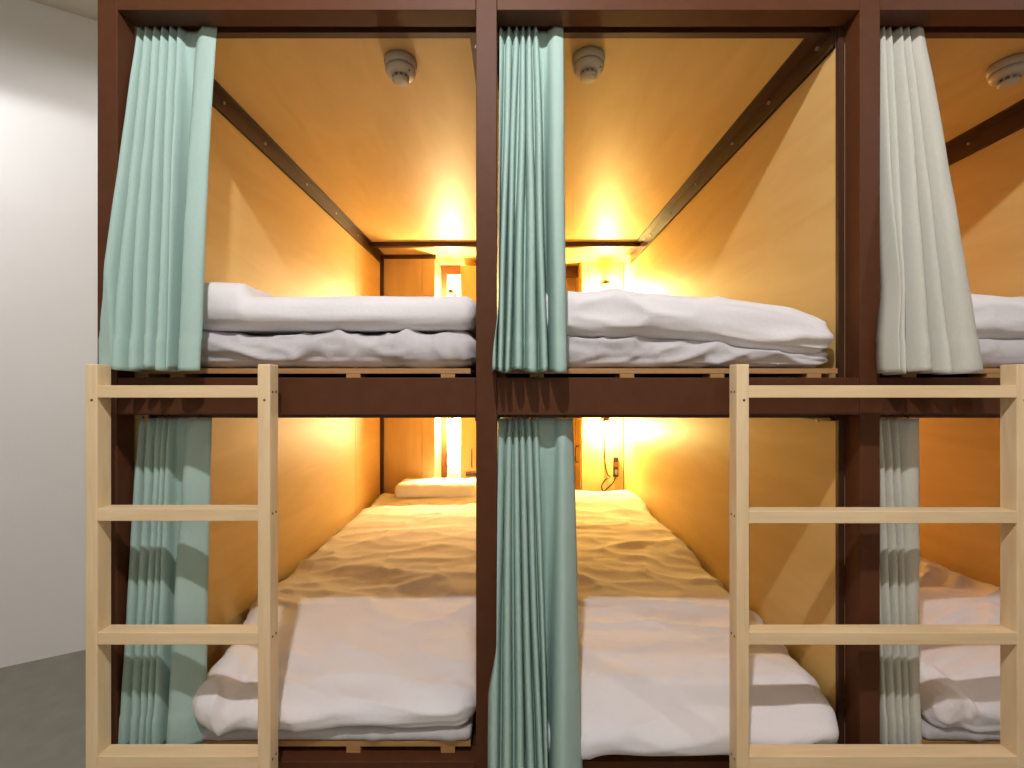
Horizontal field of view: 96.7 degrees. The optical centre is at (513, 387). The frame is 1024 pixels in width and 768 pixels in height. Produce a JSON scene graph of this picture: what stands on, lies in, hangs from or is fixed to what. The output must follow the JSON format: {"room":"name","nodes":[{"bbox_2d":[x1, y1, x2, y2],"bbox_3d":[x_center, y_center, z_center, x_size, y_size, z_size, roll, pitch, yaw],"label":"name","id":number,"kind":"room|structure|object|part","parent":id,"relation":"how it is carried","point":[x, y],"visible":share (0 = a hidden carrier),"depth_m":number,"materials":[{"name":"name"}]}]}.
{"room":"dormitory","nodes":[
{"label":"dormitory","id":0,"kind":"room"},
{"bbox_2d":[0,650,85,767],"bbox_3d":[0.000,1.250,1.250,8.800,0.100,5.700,0,0,0],"label":"floor","id":1,"kind":"structure","parent":0,"point":[43,701],"depth_m":1.68,"materials":[{"name":"grey concrete"}]},
{"bbox_2d":[86,364,277,767],"bbox_3d":[-0.776,0.573,1.069,0.428,1.255,0.040,0,0,0],"label":"ladder","id":2,"kind":"object","parent":1,"relation":"on","point":[100,634],"visible":1,"depth_m":1.05,"materials":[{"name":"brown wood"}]},
{"bbox_3d":[-0.976,0.573,1.069,0.027,1.255,0.039,0,0,0],"label":"post","id":3,"kind":"part","parent":2,"relation":"part of","materials":[{"name":"brown wood"}]},
{"bbox_3d":[-0.577,0.573,1.069,0.029,1.255,0.039,0,0,0],"label":"post","id":4,"kind":"part","parent":2,"relation":"part of","materials":[{"name":"brown wood"}]},
{"bbox_2d":[98,0,1023,767],"bbox_3d":[0.405,0.050,2.519,2.891,2.300,2.762,0,0,0],"label":"bunk bed","id":5,"kind":"object","parent":1,"relation":"on","point":[730,149],"visible":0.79,"depth_m":1.41,"materials":[{"name":"brown paint"}]},
{"bbox_3d":[-1.016,0.050,1.164,0.050,2.300,0.052,0,0,0],"label":"post","id":6,"kind":"part","parent":5,"relation":"part of","materials":[{"name":"brown paint"}]},
{"bbox_2d":[98,26,216,371],"bbox_3d":[-0.873,-0.500,1.137,0.261,0.920,0.157,0,0,0],"label":"curtain","id":7,"kind":"object","parent":5,"relation":"hanging from","point":[151,318],"visible":1,"depth_m":1.12,"materials":[{"name":"green fabric"}]},
{"bbox_2d":[118,415,211,743],"bbox_3d":[-0.886,0.487,1.170,0.200,0.834,0.095,0,0,0],"label":"curtain","id":8,"kind":"object","parent":5,"relation":"hanging from","point":[168,576],"visible":0.91,"depth_m":1.17,"materials":[{"name":"green fabric"}]},
{"bbox_3d":[-1.002,-0.498,1.991,0.075,0.944,1.578,0,0,0],"label":"panel","id":9,"kind":"part","parent":5,"relation":"part of","materials":[{"name":"brown wood"}]},
{"bbox_3d":[-1.002,0.511,1.991,0.075,0.888,1.578,0,0,0],"label":"panel","id":10,"kind":"part","parent":5,"relation":"part of","materials":[{"name":"brown wood"}]},
{"bbox_3d":[-0.952,-0.937,2.251,0.026,0.066,2.098,0,0,0],"label":"wall rail","id":11,"kind":"part","parent":5,"relation":"part of","materials":[{"name":"brown wood"}]},
{"bbox_2d":[145,368,475,377],"bbox_3d":[-0.527,-0.038,2.223,0.835,0.023,2.115,0,0,0],"label":"bed base","id":12,"kind":"object","parent":5,"relation":"on","point":[221,372],"visible":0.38,"depth_m":1.17,"materials":[{"name":"brown wood"}]},
{"bbox_2d":[200,328,475,370],"bbox_3d":[-0.523,-0.110,2.185,0.880,0.120,2.061,0,0,0],"label":"mattress","id":13,"kind":"object","parent":12,"relation":"on","point":[337,348],"visible":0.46,"depth_m":1.18,"materials":[{"name":"grey fabric"}]},
{"bbox_2d":[203,282,475,336],"bbox_3d":[-0.525,-0.216,1.930,0.868,0.134,1.545,0,0,0],"label":"duvet","id":14,"kind":"object","parent":13,"relation":"on","point":[227,307],"visible":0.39,"depth_m":1.17,"materials":[{"name":"white fabric"}]},
{"bbox_3d":[-0.527,0.069,1.224,0.875,0.022,0.020,0,0,0],"label":"curtain rail","id":15,"kind":"part","parent":5,"relation":"part of","materials":[{"name":"brown wood"}]},
{"bbox_3d":[-0.527,-0.959,1.224,0.875,0.022,0.020,0,0,0],"label":"curtain rail","id":16,"kind":"part","parent":5,"relation":"part of","materials":[{"name":"brown metal"}]},
{"bbox_2d":[165,712,474,752],"bbox_3d":[-0.527,0.919,2.223,0.835,0.030,2.115,0,0,0],"label":"bed base","id":17,"kind":"object","parent":5,"relation":"on","point":[352,746],"visible":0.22,"depth_m":1.17,"materials":[{"name":"brown wood"}]},
{"bbox_2d":[202,714,473,741],"bbox_3d":[-0.463,0.884,2.204,0.727,0.042,2.106,0,0,0],"label":"mattress","id":18,"kind":"object","parent":17,"relation":"on","point":[460,732],"visible":0.07,"depth_m":1.16,"materials":[{"name":"grey fabric"}]},
{"bbox_2d":[192,493,475,736],"bbox_3d":[-0.527,0.798,2.174,0.871,0.161,2.110,0,0,0],"label":"duvet","id":19,"kind":"object","parent":18,"relation":"on","point":[377,626],"visible":0.81,"depth_m":1.41,"materials":[{"name":"white fabric"}]},
{"bbox_2d":[395,477,475,498],"bbox_3d":[-0.518,0.692,3.146,0.570,0.117,0.258,0,0,0],"label":"pillow","id":20,"kind":"object","parent":19,"relation":"on","point":[432,487],"visible":0.83,"depth_m":3.03,"materials":[{"name":"white fabric"}]},
{"bbox_3d":[-0.527,-0.978,2.521,0.875,0.015,2.658,0,0,0],"label":"ceiling panel","id":21,"kind":"part","parent":5,"relation":"part of","materials":[{"name":"brown wood"}]},
{"bbox_3d":[-1.002,-0.498,3.318,0.073,0.944,1.064,0,0,0],"label":"panel","id":22,"kind":"part","parent":5,"relation":"part of","materials":[{"name":"brown wood"}]},
{"bbox_3d":[-1.002,0.511,3.318,0.073,0.888,1.064,0,0,0],"label":"panel","id":23,"kind":"part","parent":5,"relation":"part of","materials":[{"name":"brown wood"}]},
{"bbox_2d":[384,50,416,86],"bbox_3d":[-0.335,-0.937,1.350,0.096,0.066,0.096,0,0,0],"label":"smoke detector","id":24,"kind":"object","parent":5,"relation":"attached to","point":[400,66],"visible":1,"depth_m":1.32,"materials":[{"name":"beige plastic"}]},
{"bbox_2d":[384,418,440,493],"bbox_3d":[-0.754,0.496,3.448,0.378,0.876,0.284,0,0,0],"label":"wall panel","id":25,"kind":"object","parent":5,"relation":"on","point":[412,446],"visible":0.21,"depth_m":3.31,"materials":[{"name":"brown wood"}]},
{"bbox_3d":[-0.805,0.511,3.316,0.274,0.846,0.012,0,0,0],"label":"panel","id":26,"kind":"part","parent":25,"relation":"part of","materials":[{"name":"brown wood"}]},
{"bbox_3d":[-0.619,0.511,3.316,0.094,0.846,0.012,0,0,0],"label":"panel","id":27,"kind":"part","parent":25,"relation":"part of","materials":[{"name":"brown wood"}]},
{"bbox_2d":[384,255,440,296],"bbox_3d":[-0.754,-0.498,3.448,0.378,0.942,0.284,0,0,0],"label":"wall panel","id":28,"kind":"object","parent":5,"relation":"on","point":[404,275],"visible":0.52,"depth_m":3.31,"materials":[{"name":"brown wood"}]},
{"bbox_3d":[-0.805,-0.483,3.316,0.274,0.912,0.012,0,0,0],"label":"panel","id":29,"kind":"part","parent":28,"relation":"part of","materials":[{"name":"brown wood"}]},
{"bbox_3d":[-0.619,-0.483,3.316,0.094,0.912,0.012,0,0,0],"label":"panel","id":30,"kind":"part","parent":28,"relation":"part of","materials":[{"name":"brown wood"}]},
{"bbox_3d":[-0.527,-0.955,3.035,0.855,0.031,0.030,0,0,0],"label":"cross rail","id":31,"kind":"part","parent":5,"relation":"part of","materials":[{"name":"brown wood"}]},
{"bbox_2d":[441,418,460,478],"bbox_3d":[-0.495,0.496,3.605,0.152,0.876,0.030,0,0,0],"label":"wall niche","id":32,"kind":"object","parent":5,"relation":"on","point":[449,439],"visible":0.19,"depth_m":3.60,"materials":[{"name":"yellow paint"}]},
{"bbox_3d":[-0.475,0.226,3.505,0.060,0.069,0.195,0,0,0],"label":"reading lamp","id":33,"kind":"object","parent":32,"relation":"attached to","visible":0},
{"bbox_2d":[445,420,458,476],"bbox_3d":[-0.483,0.475,3.587,0.112,0.452,0.022,0,0,0],"label":"lamp cord","id":34,"kind":"object","parent":33,"relation":"hanging from","point":[453,420],"visible":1,"depth_m":3.58,"materials":[{"name":"black plastic"}]},
{"bbox_2d":[441,265,460,295],"bbox_3d":[-0.495,-0.498,3.605,0.152,0.942,0.030,0,0,0],"label":"wall niche","id":35,"kind":"object","parent":5,"relation":"on","point":[450,274],"visible":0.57,"depth_m":3.59,"materials":[{"name":"brown paint"}]},
{"bbox_2d":[447,289,456,295],"bbox_3d":[-0.475,-0.714,3.505,0.060,0.069,0.195,0,0,0],"label":"reading lamp","id":36,"kind":"object","parent":35,"relation":"attached to","point":[450,292],"visible":0.72,"depth_m":3.42,"materials":[{"name":"grey metal"}]},
{"bbox_3d":[-0.475,-0.729,3.437,0.060,0.033,0.060,0,0,0],"label":"lamp shade","id":37,"kind":"part","parent":36,"relation":"part of","materials":[{"name":"grey metal"}]},
{"bbox_3d":[-0.472,-0.462,3.608,0.106,0.870,0.012,0,0,0],"label":"panel","id":38,"kind":"part","parent":35,"relation":"part of","materials":[{"name":"white"}]},
{"bbox_2d":[461,418,475,478],"bbox_3d":[-0.243,0.496,3.610,0.305,0.876,0.479,0,0,0],"label":"locker","id":39,"kind":"object","parent":5,"relation":"on","point":[468,425],"visible":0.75,"depth_m":3.40,"materials":[{"name":"brown wood"}]},
{"bbox_2d":[461,266,475,302],"bbox_3d":[-0.243,-0.470,3.611,0.305,0.886,0.475,0,0,0],"label":"locker","id":40,"kind":"object","parent":5,"relation":"on","point":[468,273],"visible":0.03,"depth_m":3.40,"materials":[{"name":"brown wood"}]},
{"bbox_3d":[-0.105,-0.934,2.251,0.030,0.072,2.098,0,0,0],"label":"wall rail","id":41,"kind":"part","parent":5,"relation":"part of","materials":[{"name":"brown wood"}]},
{"bbox_3d":[-0.527,0.950,2.521,0.875,0.030,2.658,0,0,0],"label":"deck panel","id":42,"kind":"part","parent":5,"relation":"part of","materials":[{"name":"brown wood"}]},
{"bbox_3d":[-0.068,0.050,1.164,0.052,2.300,0.052,0,0,0],"label":"post","id":43,"kind":"part","parent":5,"relation":"part of","materials":[{"name":"brown paint"}]},
{"bbox_3d":[-0.068,-0.498,2.181,0.044,0.944,1.958,0,0,0],"label":"panel","id":44,"kind":"part","parent":5,"relation":"part of","materials":[{"name":"brown wood"}]},
{"bbox_3d":[-0.031,-0.937,2.251,0.030,0.066,2.098,0,0,0],"label":"wall rail","id":45,"kind":"part","parent":5,"relation":"part of","materials":[{"name":"brown wood"}]},
{"bbox_2d":[492,26,566,372],"bbox_3d":[0.039,-0.498,1.139,0.184,0.924,0.152,0,0,0],"label":"curtain","id":46,"kind":"object","parent":5,"relation":"hanging from","point":[531,240],"visible":1,"depth_m":1.13,"materials":[{"name":"green fabric"}]},
{"bbox_2d":[488,415,582,767],"bbox_3d":[0.052,0.519,1.117,0.231,0.899,0.197,0,0,0],"label":"curtain","id":47,"kind":"object","parent":5,"relation":"hanging from","point":[535,679],"visible":1,"depth_m":1.12,"materials":[{"name":"green fabric"}]},
{"bbox_2d":[566,266,577,291],"bbox_3d":[0.234,-0.498,3.710,0.558,0.942,0.180,0,0,0],"label":"locker","id":48,"kind":"object","parent":5,"relation":"on","point":[571,271],"visible":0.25,"depth_m":3.62,"materials":[{"name":"brown paint"}]},
{"bbox_3d":[0.234,-0.498,3.790,0.558,0.942,0.020,0,0,0],"label":"door","id":49,"kind":"part","parent":48,"relation":"part of","materials":[{"name":"brown wood"}]},
{"bbox_2d":[573,418,574,466],"bbox_3d":[0.234,0.496,3.710,0.558,0.876,0.180,0,0,0],"label":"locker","id":50,"kind":"object","parent":5,"relation":"on","point":[573,418],"visible":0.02,"depth_m":3.78,"materials":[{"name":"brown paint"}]},
{"bbox_2d":[572,46,604,83],"bbox_3d":[0.220,-0.937,1.335,0.096,0.066,0.096,0,0,0],"label":"smoke detector","id":51,"kind":"object","parent":5,"relation":"attached to","point":[588,62],"visible":1,"depth_m":1.31,"materials":[{"name":"beige plastic"}]},
{"bbox_2d":[575,418,622,491],"bbox_3d":[0.665,0.496,3.675,0.362,0.876,0.349,0,0,0],"label":"wall panel","id":52,"kind":"object","parent":5,"relation":"on","point":[590,471],"visible":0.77,"depth_m":3.50,"materials":[{"name":"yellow wood"}]},
{"bbox_3d":[0.519,0.496,3.678,0.011,0.876,0.335,0,0,0],"label":"door","id":53,"kind":"part","parent":52,"relation":"part of","materials":[{"name":"brown wood"}]},
{"bbox_2d":[601,418,616,490],"bbox_3d":[0.728,0.501,3.450,0.122,0.577,0.100,0,0,0],"label":"reading lamp","id":54,"kind":"object","parent":52,"relation":"attached to","point":[604,420],"depth_m":3.47,"materials":[{"name":"grey metal"}]},
{"bbox_3d":[0.728,0.530,3.477,0.122,0.519,0.033,0,0,0],"label":"lamp cord","id":55,"kind":"part","parent":54,"relation":"part of","materials":[{"name":"black plastic"}]},
{"bbox_2d":[613,457,618,476],"bbox_3d":[0.784,0.605,3.486,0.038,0.150,0.027,0,0,0],"label":"power outlet","id":56,"kind":"object","parent":52,"relation":"attached to","point":[615,459],"visible":1,"depth_m":3.48,"materials":[{"name":"black plastic"}]},
{"bbox_2d":[575,262,622,291],"bbox_3d":[0.665,-0.498,3.675,0.362,0.942,0.349,0,0,0],"label":"wall panel","id":57,"kind":"object","parent":5,"relation":"on","point":[591,275],"visible":0.08,"depth_m":3.50,"materials":[{"name":"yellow wood"}]},
{"bbox_3d":[0.519,-0.498,3.678,0.011,0.942,0.335,0,0,0],"label":"door","id":58,"kind":"part","parent":57,"relation":"part of","materials":[{"name":"brown wood"}]},
{"bbox_2d":[601,280,609,288],"bbox_3d":[0.700,-0.783,3.450,0.060,0.069,0.100,0,0,0],"label":"reading lamp","id":59,"kind":"object","parent":57,"relation":"attached to","point":[605,284],"visible":1,"depth_m":3.42,"materials":[{"name":"grey metal"}]},
{"bbox_3d":[0.700,-0.798,3.430,0.060,0.033,0.060,0,0,0],"label":"lamp shade","id":60,"kind":"part","parent":59,"relation":"part of","materials":[{"name":"grey metal"}]},
{"bbox_3d":[0.402,-0.955,3.035,0.876,0.031,0.030,0,0,0],"label":"cross rail","id":61,"kind":"part","parent":5,"relation":"part of","materials":[{"name":"brown wood"}]},
{"bbox_3d":[0.881,-0.498,3.508,0.060,0.944,0.684,0,0,0],"label":"panel","id":62,"kind":"part","parent":5,"relation":"part of","materials":[{"name":"brown wood"}]},
{"bbox_3d":[0.881,0.511,3.508,0.060,0.888,0.684,0,0,0],"label":"panel","id":63,"kind":"part","parent":5,"relation":"part of","materials":[{"name":"brown wood"}]},
{"bbox_3d":[0.402,-0.959,1.224,0.896,0.022,0.020,0,0,0],"label":"curtain rail","id":64,"kind":"part","parent":5,"relation":"part of","materials":[{"name":"brown wood"}]},
{"bbox_3d":[0.402,0.069,1.224,0.896,0.022,0.020,0,0,0],"label":"curtain rail","id":65,"kind":"part","parent":5,"relation":"part of","materials":[{"name":"brown metal"}]},
{"bbox_2d":[504,368,837,377],"bbox_3d":[0.402,-0.038,2.223,0.856,0.023,2.115,0,0,0],"label":"bed base","id":66,"kind":"object","parent":5,"relation":"on","point":[571,372],"visible":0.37,"depth_m":1.17,"materials":[{"name":"brown wood"}]},
{"bbox_2d":[567,335,827,367],"bbox_3d":[0.411,-0.102,2.184,0.862,0.105,2.059,0,0,0],"label":"mattress","id":67,"kind":"object","parent":66,"relation":"on","point":[634,351],"visible":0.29,"depth_m":1.18,"materials":[{"name":"grey fabric"}]},
{"bbox_2d":[545,288,833,353],"bbox_3d":[0.428,-0.174,1.927,0.845,0.194,1.577,0,0,0],"label":"duvet","id":68,"kind":"object","parent":67,"relation":"on","point":[614,313],"visible":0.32,"depth_m":1.16,"materials":[{"name":"white fabric"}]},
{"bbox_3d":[0.402,-0.978,2.521,0.896,0.015,2.658,0,0,0],"label":"ceiling panel","id":69,"kind":"part","parent":5,"relation":"part of","materials":[{"name":"brown wood"}]},
{"bbox_3d":[0.828,-0.934,2.251,0.044,0.072,2.098,0,0,0],"label":"wall rail","id":70,"kind":"part","parent":5,"relation":"part of","materials":[{"name":"brown wood"}]},
{"bbox_3d":[0.881,-0.498,2.181,0.062,0.944,1.958,0,0,0],"label":"panel","id":71,"kind":"part","parent":5,"relation":"part of","materials":[{"name":"brown wood"}]},
{"bbox_3d":[0.881,0.511,2.181,0.062,0.888,1.958,0,0,0],"label":"panel","id":72,"kind":"part","parent":5,"relation":"part of","materials":[{"name":"brown wood"}]},
{"bbox_3d":[0.828,0.072,2.251,0.044,0.030,2.098,0,0,0],"label":"wall rail","id":73,"kind":"part","parent":5,"relation":"part of","materials":[{"name":"brown wood"}]},
{"bbox_3d":[0.858,-0.007,1.196,0.016,1.925,0.011,0,0,0],"label":"edge trim","id":74,"kind":"part","parent":5,"relation":"part of","materials":[{"name":"brown wood"}]},
{"bbox_3d":[0.891,0.050,1.164,0.050,2.300,0.052,0,0,0],"label":"post","id":75,"kind":"part","parent":5,"relation":"part of","materials":[{"name":"brown paint"}]},
{"bbox_2d":[880,415,921,743],"bbox_3d":[0.995,0.487,1.172,0.142,0.834,0.086,0,0,0],"label":"curtain","id":76,"kind":"object","parent":5,"relation":"hanging from","point":[900,710],"visible":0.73,"depth_m":1.17,"materials":[{"name":"grey fabric"}]},
{"bbox_2d":[876,26,983,374],"bbox_3d":[1.000,-0.496,1.133,0.213,0.928,0.164,0,0,0],"label":"curtain","id":77,"kind":"object","parent":5,"relation":"hanging from","point":[926,319],"visible":0.95,"depth_m":1.11,"materials":[{"name":"grey fabric"}]},
{"bbox_2d":[880,368,999,377],"bbox_3d":[1.336,-0.038,2.223,0.808,0.023,2.115,0,0,0],"label":"bed base","id":78,"kind":"object","parent":5,"relation":"on","point":[988,372],"visible":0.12,"depth_m":1.18,"materials":[{"name":"brown wood"}]},
{"bbox_2d":[978,338,1023,367],"bbox_3d":[1.343,-0.097,2.188,0.821,0.094,2.040,0,0,0],"label":"mattress","id":79,"kind":"object","parent":78,"relation":"on","point":[995,353],"visible":0.04,"depth_m":1.18,"materials":[{"name":"grey fabric"}]},
{"bbox_2d":[971,294,1023,338],"bbox_3d":[1.345,-0.203,1.932,0.825,0.156,1.566,0,0,0],"label":"duvet","id":80,"kind":"object","parent":79,"relation":"on","point":[996,317],"visible":0.1,"depth_m":1.17,"materials":[{"name":"white fabric"}]},
{"bbox_3d":[1.336,0.069,1.224,0.848,0.022,0.020,0,0,0],"label":"curtain rail","id":81,"kind":"part","parent":5,"relation":"part of","materials":[{"name":"brown wood"}]},
{"bbox_3d":[1.336,-0.959,1.224,0.848,0.022,0.020,0,0,0],"label":"curtain rail","id":82,"kind":"part","parent":5,"relation":"part of","materials":[{"name":"brown metal"}]},
{"bbox_3d":[1.805,0.511,2.181,0.090,0.888,1.958,0,0,0],"label":"panel","id":83,"kind":"part","parent":5,"relation":"part of","materials":[{"name":"brown wood"}]},
{"bbox_2d":[922,737,999,743],"bbox_3d":[1.336,0.919,2.223,0.808,0.030,2.115,0,0,0],"label":"bed base","id":84,"kind":"object","parent":5,"relation":"on","point":[924,740],"visible":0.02,"depth_m":1.17,"materials":[{"name":"brown wood"}]},
{"bbox_2d":[921,715,999,741],"bbox_3d":[1.395,0.884,2.204,0.702,0.044,2.104,0,0,0],"label":"mattress","id":85,"kind":"object","parent":84,"relation":"on","point":[929,731],"visible":0.02,"depth_m":1.16,"materials":[{"name":"grey fabric"}]},
{"bbox_2d":[919,557,999,732],"bbox_3d":[1.337,0.785,2.183,0.840,0.202,2.095,0,0,0],"label":"duvet","id":86,"kind":"object","parent":85,"relation":"on","point":[960,684],"visible":0.22,"depth_m":1.25,"materials":[{"name":"white fabric"}]},
{"bbox_3d":[1.336,-0.978,2.521,0.848,0.015,2.658,0,0,0],"label":"ceiling panel","id":87,"kind":"part","parent":5,"relation":"part of","materials":[{"name":"brown wood"}]},
{"bbox_3d":[1.735,-0.934,2.251,0.050,0.072,2.098,0,0,0],"label":"wall rail","id":88,"kind":"part","parent":5,"relation":"part of","materials":[{"name":"brown wood"}]},
{"bbox_3d":[1.805,-0.498,2.181,0.090,0.944,1.958,0,0,0],"label":"panel","id":89,"kind":"part","parent":5,"relation":"part of","materials":[{"name":"brown wood"}]},
{"bbox_2d":[986,52,1023,89],"bbox_3d":[1.480,-0.937,1.360,0.096,0.066,0.096,0,0,0],"label":"smoke detector","id":90,"kind":"object","parent":5,"relation":"attached to","point":[1007,72],"visible":1,"depth_m":1.34,"materials":[{"name":"beige plastic"}]},
{"bbox_3d":[0.402,0.919,2.222,0.856,0.030,2.115,0,0,0],"label":"bed base","id":91,"kind":"object","parent":5,"relation":"on","visible":0},
{"bbox_3d":[0.425,0.884,2.204,0.824,0.044,2.104,0,0,0],"label":"mattress","id":92,"kind":"object","parent":91,"relation":"on","visible":0},
{"bbox_2d":[547,490,838,759],"bbox_3d":[0.425,0.805,2.158,0.844,0.215,2.126,0,0,0],"label":"duvet","id":93,"kind":"object","parent":92,"relation":"on","point":[653,624],"visible":0.58,"depth_m":1.30,"materials":[{"name":"white fabric"}]},
{"bbox_2d":[729,364,1023,767],"bbox_3d":[0.854,0.573,1.069,0.678,1.255,0.040,0,0,0],"label":"ladder","id":94,"kind":"object","parent":1,"relation":"on","point":[1009,634],"visible":1,"depth_m":1.05,"materials":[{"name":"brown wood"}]},
{"bbox_3d":[0.530,0.573,1.069,0.028,1.255,0.039,0,0,0],"label":"post","id":95,"kind":"part","parent":94,"relation":"part of","materials":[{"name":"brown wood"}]},
{"bbox_3d":[1.177,0.573,1.069,0.029,1.255,0.039,0,0,0],"label":"post","id":96,"kind":"part","parent":94,"relation":"part of","materials":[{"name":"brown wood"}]},
{"bbox_2d":[0,0,97,667],"bbox_3d":[-2.647,-0.250,1.751,3.640,2.900,0.100,0,0,-30],"label":"wall","id":97,"kind":"structure","parent":0,"point":[49,55],"depth_m":2.02,"materials":[{"name":"white paint"}]},
{"bbox_2d":[30,0,97,20],"bbox_3d":[0.000,-1.750,1.250,8.800,0.100,5.700,0,0,0],"label":"ceiling","id":98,"kind":"structure","parent":0,"point":[85,8],"depth_m":2.03,"materials":[{"name":"beige paint"}]}
]}

